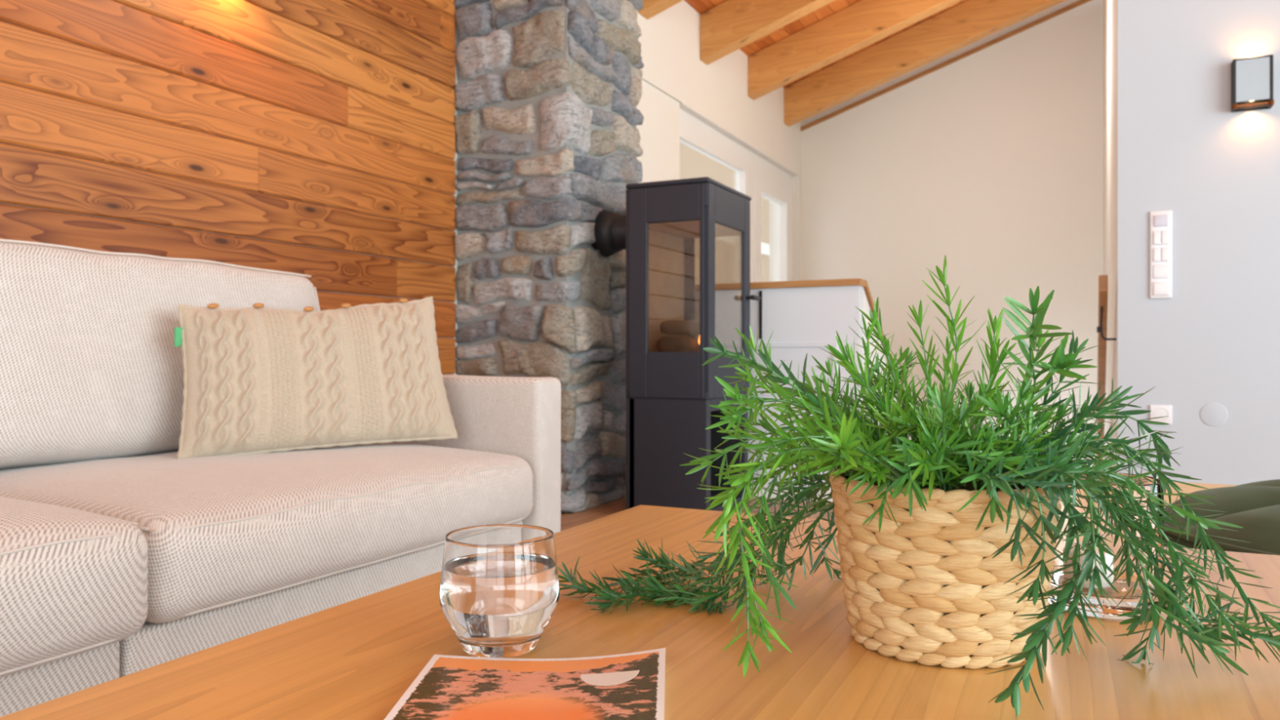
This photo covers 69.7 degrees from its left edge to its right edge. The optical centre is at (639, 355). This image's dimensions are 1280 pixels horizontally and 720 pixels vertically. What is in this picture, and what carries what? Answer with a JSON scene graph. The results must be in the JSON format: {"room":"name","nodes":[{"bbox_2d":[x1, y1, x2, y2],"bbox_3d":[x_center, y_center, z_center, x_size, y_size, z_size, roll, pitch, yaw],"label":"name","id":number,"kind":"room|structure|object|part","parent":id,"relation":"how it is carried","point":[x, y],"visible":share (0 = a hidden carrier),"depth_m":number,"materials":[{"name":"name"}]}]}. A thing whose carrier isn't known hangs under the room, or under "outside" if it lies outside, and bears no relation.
{"room":"living room","nodes":[
{"label":"living room","id":0,"kind":"room"},
{"bbox_2d":[0,0,455,374],"bbox_3d":[-2.296,-0.952,1.065,0.020,3.008,6.694,0,0,26],"label":"wall","id":1,"kind":"structure","parent":0,"point":[325,124],"depth_m":3.06,"materials":[{"name":"brown wood"}]},
{"bbox_2d":[1,0,801,374],"bbox_3d":[-1.230,-0.910,3.607,0.300,3.260,12.200,0,0,26],"label":"wall","id":2,"kind":"structure","parent":0,"point":[673,71],"depth_m":6.59,"materials":[{"name":"beige paint"}]},
{"bbox_2d":[679,107,793,283],"bbox_3d":[0.850,-0.575,7.700,0.100,2.370,2.860,0,0,26],"label":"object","id":3,"kind":"structure","parent":2,"relation":"in","point":[756,177],"depth_m":7.87,"materials":[{"name":"white paint"}]},
{"bbox_2d":[679,102,799,176],"bbox_3d":[0.854,-1.756,7.698,0.150,0.008,2.856,0,0,26],"label":"trim","id":4,"kind":"structure","parent":2,"relation":"attached to","point":[682,105],"depth_m":7.37,"materials":[{"name":"white paint"}]},
{"bbox_2d":[560,428,973,531],"bbox_3d":[1.662,0.670,2.192,6.139,0.020,12.199,0,0,26],"label":"floor","id":5,"kind":"structure","parent":0,"point":[568,521],"depth_m":3.88,"materials":[{"name":"brown wood"}]},
{"bbox_2d":[0,239,560,717],"bbox_3d":[-1.441,0.208,1.253,1.162,0.904,3.385,0,0,26],"label":"sofa","id":6,"kind":"object","parent":5,"relation":"on","point":[121,555],"visible":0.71,"depth_m":1.85,"materials":[{"name":"fabric"}]},
{"bbox_2d":[0,496,147,676],"bbox_3d":[-1.440,0.317,0.966,0.905,0.237,1.428,0,0,26],"label":"seat cushion","id":7,"kind":"object","parent":6,"relation":"on","point":[73,582],"depth_m":1.29,"materials":[{"name":"fabric"}]},
{"bbox_2d":[0,241,319,470],"bbox_3d":[-1.208,0.005,2.233,0.318,0.492,1.046,0,0,26],"label":"cushion","id":8,"kind":"object","parent":6,"relation":"on","point":[91,368],"depth_m":2.01,"materials":[{"name":"fabric"}]},
{"bbox_2d":[0,442,533,623],"bbox_3d":[-0.894,0.327,2.107,0.906,0.210,1.096,0,0,26],"label":"seat cushion","id":9,"kind":"object","parent":6,"relation":"on","point":[225,534],"depth_m":1.76,"materials":[{"name":"fabric"}]},
{"bbox_2d":[173,296,457,458],"bbox_3d":[-0.779,0.035,2.263,0.677,0.399,0.201,0,0,-41],"label":"pillow","id":10,"kind":"object","parent":6,"relation":"on","point":[258,380],"visible":1,"depth_m":2.19,"materials":[{"name":"beige fabric"}]},
{"bbox_3d":[-0.743,0.342,2.721,1.126,0.574,0.132,0,0,26],"label":"armrest","id":11,"kind":"part","parent":6,"relation":"part of","materials":[{"name":"fabric"}]},
{"bbox_2d":[453,0,644,513],"bbox_3d":[-0.385,-0.900,4.269,0.636,3.120,0.797,0,0,26],"label":"stone chimney","id":12,"kind":"object","parent":5,"relation":"on","point":[548,93],"visible":0.82,"depth_m":3.98,"materials":[{"name":"grey stone"}]},
{"bbox_2d":[0,504,1279,719],"bbox_3d":[0.148,0.440,0.412,1.096,0.440,1.571,0,0,26],"label":"coffee table","id":13,"kind":"object","parent":5,"relation":"on","point":[354,660],"visible":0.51,"depth_m":0.66,"materials":[{"name":"brown wood"}]},
{"bbox_2d":[439,524,559,657],"bbox_3d":[-0.105,0.177,0.692,0.089,0.086,0.089,0,0,26],"label":"water glass","id":14,"kind":"object","parent":13,"relation":"on","point":[499,593],"visible":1,"depth_m":0.66,"materials":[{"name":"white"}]},
{"bbox_2d":[383,647,665,719],"bbox_3d":[-0.068,0.214,0.542,0.165,0.011,0.236,0,0,2],"label":"magazine","id":15,"kind":"object","parent":13,"relation":"on","point":[627,686],"visible":1,"depth_m":0.59,"materials":[{"name":"paper"}]},
{"bbox_2d":[557,255,1279,719],"bbox_3d":[0.193,0.071,0.736,0.429,0.297,0.457,0,0,-22],"label":"potted plant","id":16,"kind":"object","parent":13,"relation":"on","point":[946,547],"visible":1,"depth_m":0.64,"materials":[{"name":"green plant"}]},
{"bbox_3d":[0.234,0.158,0.712,0.156,0.116,0.156,0,0,26],"label":"pot","id":17,"kind":"part","parent":16,"relation":"part of","materials":[{"name":"beige wicker"}]},
{"bbox_2d":[1048,472,1164,619],"bbox_3d":[0.406,0.163,0.805,0.092,0.113,0.092,0,0,26],"label":"glass","id":18,"kind":"object","parent":13,"relation":"on","point":[1128,604],"visible":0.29,"depth_m":0.76,"materials":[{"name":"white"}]},
{"bbox_2d":[591,177,760,511],"bbox_3d":[0.112,-0.021,3.960,0.681,1.362,0.528,0,0,26],"label":"wood stove","id":19,"kind":"object","parent":5,"relation":"on","point":[669,395],"visible":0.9,"depth_m":3.72,"materials":[{"name":"black metal"}]},
{"bbox_3d":[0.106,-0.256,3.684,0.330,0.848,0.020,0,0,26],"label":"panel","id":20,"kind":"part","parent":19,"relation":"part of","materials":[{"name":"black metal"}]},
{"bbox_2d":[655,334,697,351],"bbox_3d":[0.150,-0.042,3.778,0.088,0.086,0.225,0,0,-32],"label":"log","id":21,"kind":"object","parent":19,"relation":"on","point":[682,343],"visible":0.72,"depth_m":3.71,"materials":[{"name":"brown wood"}]},
{"bbox_2d":[660,320,699,335],"bbox_3d":[0.190,-0.117,3.825,0.213,0.064,0.065,0,0,-23],"label":"log","id":22,"kind":"object","parent":21,"relation":"on","point":[674,327],"visible":0.77,"depth_m":3.79,"materials":[{"name":"brown wood"}]},
{"bbox_3d":[0.216,-0.692,3.902,0.364,0.020,0.516,0,0,26],"label":"plate","id":23,"kind":"part","parent":19,"relation":"part of","materials":[{"name":"black metal"}]},
{"bbox_3d":[0.321,-0.256,4.122,0.330,0.848,0.020,0,0,26],"label":"panel","id":24,"kind":"part","parent":19,"relation":"part of","materials":[{"name":"black metal"}]},
{"bbox_2d":[694,338,720,351],"bbox_3d":[0.232,-0.040,3.933,0.234,0.079,0.082,0,0,-21],"label":"log","id":25,"kind":"object","parent":19,"relation":"on","point":[697,340],"visible":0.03,"depth_m":3.91,"materials":[{"name":"grey wood"}]},
{"bbox_3d":[0.368,-0.256,3.828,0.022,0.848,0.488,0,0,26],"label":"door","id":26,"kind":"part","parent":19,"relation":"part of","materials":[{"name":"black metal"}]},
{"bbox_3d":[0.496,-0.254,4.020,0.043,0.022,0.082,0,0,26],"label":"handle","id":27,"kind":"part","parent":19,"relation":"part of","materials":[{"name":"black metal"}]},
{"bbox_2d":[1164,479,1279,555],"bbox_3d":[1.201,0.287,1.349,0.790,0.751,0.803,0,0,26],"label":"armchair","id":28,"kind":"object","parent":5,"relation":"on","point":[1255,507],"visible":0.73,"depth_m":1.38,"materials":[{"name":"fabric"}]},
{"bbox_3d":[1.151,0.325,1.374,0.660,0.111,0.660,0,0,26],"label":"seat","id":29,"kind":"part","parent":28,"relation":"part of","materials":[{"name":"green fabric"}]},
{"bbox_2d":[694,278,866,488],"bbox_3d":[0.276,0.158,4.493,1.628,1.005,0.125,0,0,26],"label":"wall","id":30,"kind":"structure","parent":0,"point":[805,316],"depth_m":4.23,"materials":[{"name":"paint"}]},
{"bbox_3d":[0.276,-0.330,4.493,1.628,0.030,0.125,0,0,26],"label":"cap rail","id":31,"kind":"part","parent":30,"relation":"part of","materials":[{"name":"brown wood"}]},
{"bbox_3d":[0.648,0.247,4.260,0.540,0.625,0.007,0,0,26],"label":"panel moulding","id":32,"kind":"part","parent":30,"relation":"part of","materials":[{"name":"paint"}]},
{"bbox_2d":[750,484,832,502],"bbox_3d":[0.247,0.630,4.448,1.615,0.060,0.008,0,0,26],"label":"baseboard","id":33,"kind":"structure","parent":30,"relation":"attached to","point":[773,495],"depth_m":4.26,"materials":[{"name":"white paint"}]},
{"bbox_2d":[684,0,968,88],"bbox_3d":[1.662,-3.512,2.192,6.136,2.064,12.200,0,0,26],"label":"ceiling","id":34,"kind":"structure","parent":0,"point":[700,6],"depth_m":7.35,"materials":[{"name":"brown wood"}]},
{"bbox_2d":[638,0,683,19],"bbox_3d":[2.774,-3.334,4.465,6.136,2.370,0.140,0,0,26],"label":"rafter","id":35,"kind":"object","parent":34,"relation":"attached to","point":[651,8],"visible":1,"depth_m":5.75,"materials":[{"name":"brown wood"}]},
{"bbox_2d":[700,0,835,65],"bbox_3d":[3.222,-3.334,5.381,6.136,2.370,0.140,0,0,26],"label":"rafter","id":36,"kind":"object","parent":34,"relation":"attached to","point":[731,25],"visible":1,"depth_m":6.54,"materials":[{"name":"brown wood"}]},
{"bbox_2d":[747,0,962,100],"bbox_3d":[3.679,-3.334,6.316,6.136,2.370,0.140,0,0,26],"label":"rafter","id":37,"kind":"object","parent":34,"relation":"attached to","point":[864,23],"visible":1,"depth_m":7.31,"materials":[{"name":"brown wood"}]},
{"bbox_2d":[784,0,1065,126],"bbox_3d":[4.119,-3.334,7.214,6.136,2.370,0.140,0,0,26],"label":"rafter","id":38,"kind":"object","parent":34,"relation":"attached to","point":[971,21],"visible":1,"depth_m":8.03,"materials":[{"name":"brown wood"}]},
{"bbox_2d":[862,287,911,449],"bbox_3d":[1.778,0.973,5.809,0.060,2.575,3.600,0,0,26],"label":"wall","id":39,"kind":"structure","parent":0,"point":[866,308],"depth_m":4.32,"materials":[{"name":"white paint"}]},
{"bbox_2d":[863,282,914,440],"bbox_3d":[1.782,0.780,5.819,0.088,2.247,3.580,0,0,26],"label":"trim","id":40,"kind":"structure","parent":39,"relation":"attached to","point":[867,291],"depth_m":4.28,"materials":[{"name":"brown wood"}]},
{"bbox_2d":[829,468,1061,669],"bbox_3d":[0.234,0.156,0.712,0.172,0.128,0.172,0,0,26],"label":"basket","id":41,"kind":"object","parent":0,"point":[929,589],"depth_m":0.64,"materials":[{"name":"wicker"}]},
{"bbox_2d":[801,0,1103,466],"bbox_3d":[4.252,-1.640,7.828,6.440,7.800,0.200,0,0,26],"label":"wall","id":42,"kind":"structure","parent":0,"point":[989,161],"depth_m":8.30,"materials":[{"name":"beige paint"}]},
{"bbox_2d":[800,0,1091,131],"bbox_3d":[2.764,-2.661,8.428,2.640,0.914,0.030,0,0,26],"label":"trim","id":43,"kind":"structure","parent":42,"relation":"attached to","point":[1080,2],"depth_m":8.39,"materials":[{"name":"brown wood"}]},
{"bbox_2d":[1103,0,1117,472],"bbox_3d":[3.061,-0.370,5.851,0.143,5.260,4.394,0,0,26],"label":"wall","id":44,"kind":"structure","parent":0,"point":[1110,6],"depth_m":5.21,"materials":[{"name":"beige paint"}]},
{"bbox_2d":[1096,275,1115,465],"bbox_3d":[2.719,0.643,5.405,0.078,1.994,3.100,0,0,26],"label":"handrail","id":45,"kind":"object","parent":44,"relation":"attached to","point":[1103,279],"visible":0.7,"depth_m":4.28,"materials":[{"name":"brown wood"}]},
{"bbox_3d":[2.707,0.643,5.411,0.036,1.994,3.100,0,0,26],"label":"rail","id":46,"kind":"part","parent":45,"relation":"part of","materials":[{"name":"brown wood"}]},
{"bbox_2d":[1117,0,1279,484],"bbox_3d":[3.599,-1.990,3.139,3.493,5.340,0.006,0,0,26],"label":"wall","id":47,"kind":"structure","parent":0,"point":[1182,149],"depth_m":3.77,"materials":[{"name":"white paint"}]},
{"bbox_2d":[1149,210,1172,298],"bbox_3d":[2.169,-0.422,3.827,0.081,0.365,0.019,0,0,26],"label":"switch panel","id":48,"kind":"object","parent":47,"relation":"attached to","point":[1160,221],"visible":1,"depth_m":3.82,"materials":[{"name":"white plastic"}]},
{"bbox_2d":[1153,281,1168,295],"bbox_3d":[2.167,-0.281,3.823,0.056,0.056,0.010,0,0,26],"label":"rocker switch","id":49,"kind":"object","parent":48,"relation":"attached to","point":[1160,288],"depth_m":3.82,"materials":[{"name":"white plastic"}]},
{"bbox_2d":[1153,247,1168,262],"bbox_3d":[2.167,-0.422,3.823,0.056,0.058,0.010,0,0,26],"label":"rocker switch","id":50,"kind":"object","parent":48,"relation":"attached to","point":[1160,254],"depth_m":3.82,"materials":[{"name":"white plastic"}]},
{"bbox_2d":[1153,230,1168,244],"bbox_3d":[2.167,-0.493,3.823,0.056,0.058,0.010,0,0,26],"label":"rocker switch","id":51,"kind":"object","parent":48,"relation":"attached to","point":[1160,237],"depth_m":3.82,"materials":[{"name":"white plastic"}]},
{"bbox_2d":[1149,404,1172,424],"bbox_3d":[2.171,0.244,3.831,0.081,0.081,0.010,0,0,26],"label":"power outlet","id":52,"kind":"object","parent":47,"relation":"attached to","point":[1157,411],"visible":0.79,"depth_m":3.83,"materials":[{"name":"white plastic"}]},
{"bbox_2d":[1164,481,1237,505],"bbox_3d":[3.595,0.591,3.131,3.493,0.138,0.016,0,0,26],"label":"baseboard","id":53,"kind":"structure","parent":47,"relation":"attached to","point":[1188,489],"depth_m":3.78,"materials":[{"name":"brown wood"}]},
{"bbox_2d":[1231,54,1274,112],"bbox_3d":[2.442,-1.087,3.667,0.141,0.200,0.064,0,0,26],"label":"wall lamp","id":54,"kind":"object","parent":47,"relation":"attached to","point":[1251,77],"visible":1,"depth_m":3.65,"materials":[{"name":"black metal"}]},
{"bbox_3d":[2.446,-1.087,3.674,0.135,0.200,0.048,0,0,26],"label":"plate","id":55,"kind":"part","parent":54,"relation":"part of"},
{"bbox_2d":[1235,56,1270,102],"bbox_3d":[2.435,-1.098,3.652,0.113,0.166,0.005,0,0,26],"label":"shade","id":56,"kind":"object","parent":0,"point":[1252,73],"depth_m":3.65,"materials":[{"name":"glass"}]},
{"label":"outside","id":57,"kind":"structure","parent":0,"visible":0},
{"bbox_2d":[680,142,769,284],"bbox_3d":[1.771,-2.340,22.511,0.200,12.000,38.000,0,0,26],"label":"wall","id":58,"kind":"structure","parent":57,"point":[693,163],"depth_m":22.68,"materials":[{"name":"beige paint"}]},
{"bbox_2d":[715,235,769,256],"bbox_3d":[1.893,-4.712,22.420,0.500,3.744,18.057,0,0,26],"label":"trim","id":59,"kind":"structure","parent":58,"relation":"attached to","point":[765,247],"depth_m":23.38,"materials":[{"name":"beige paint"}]}
]}

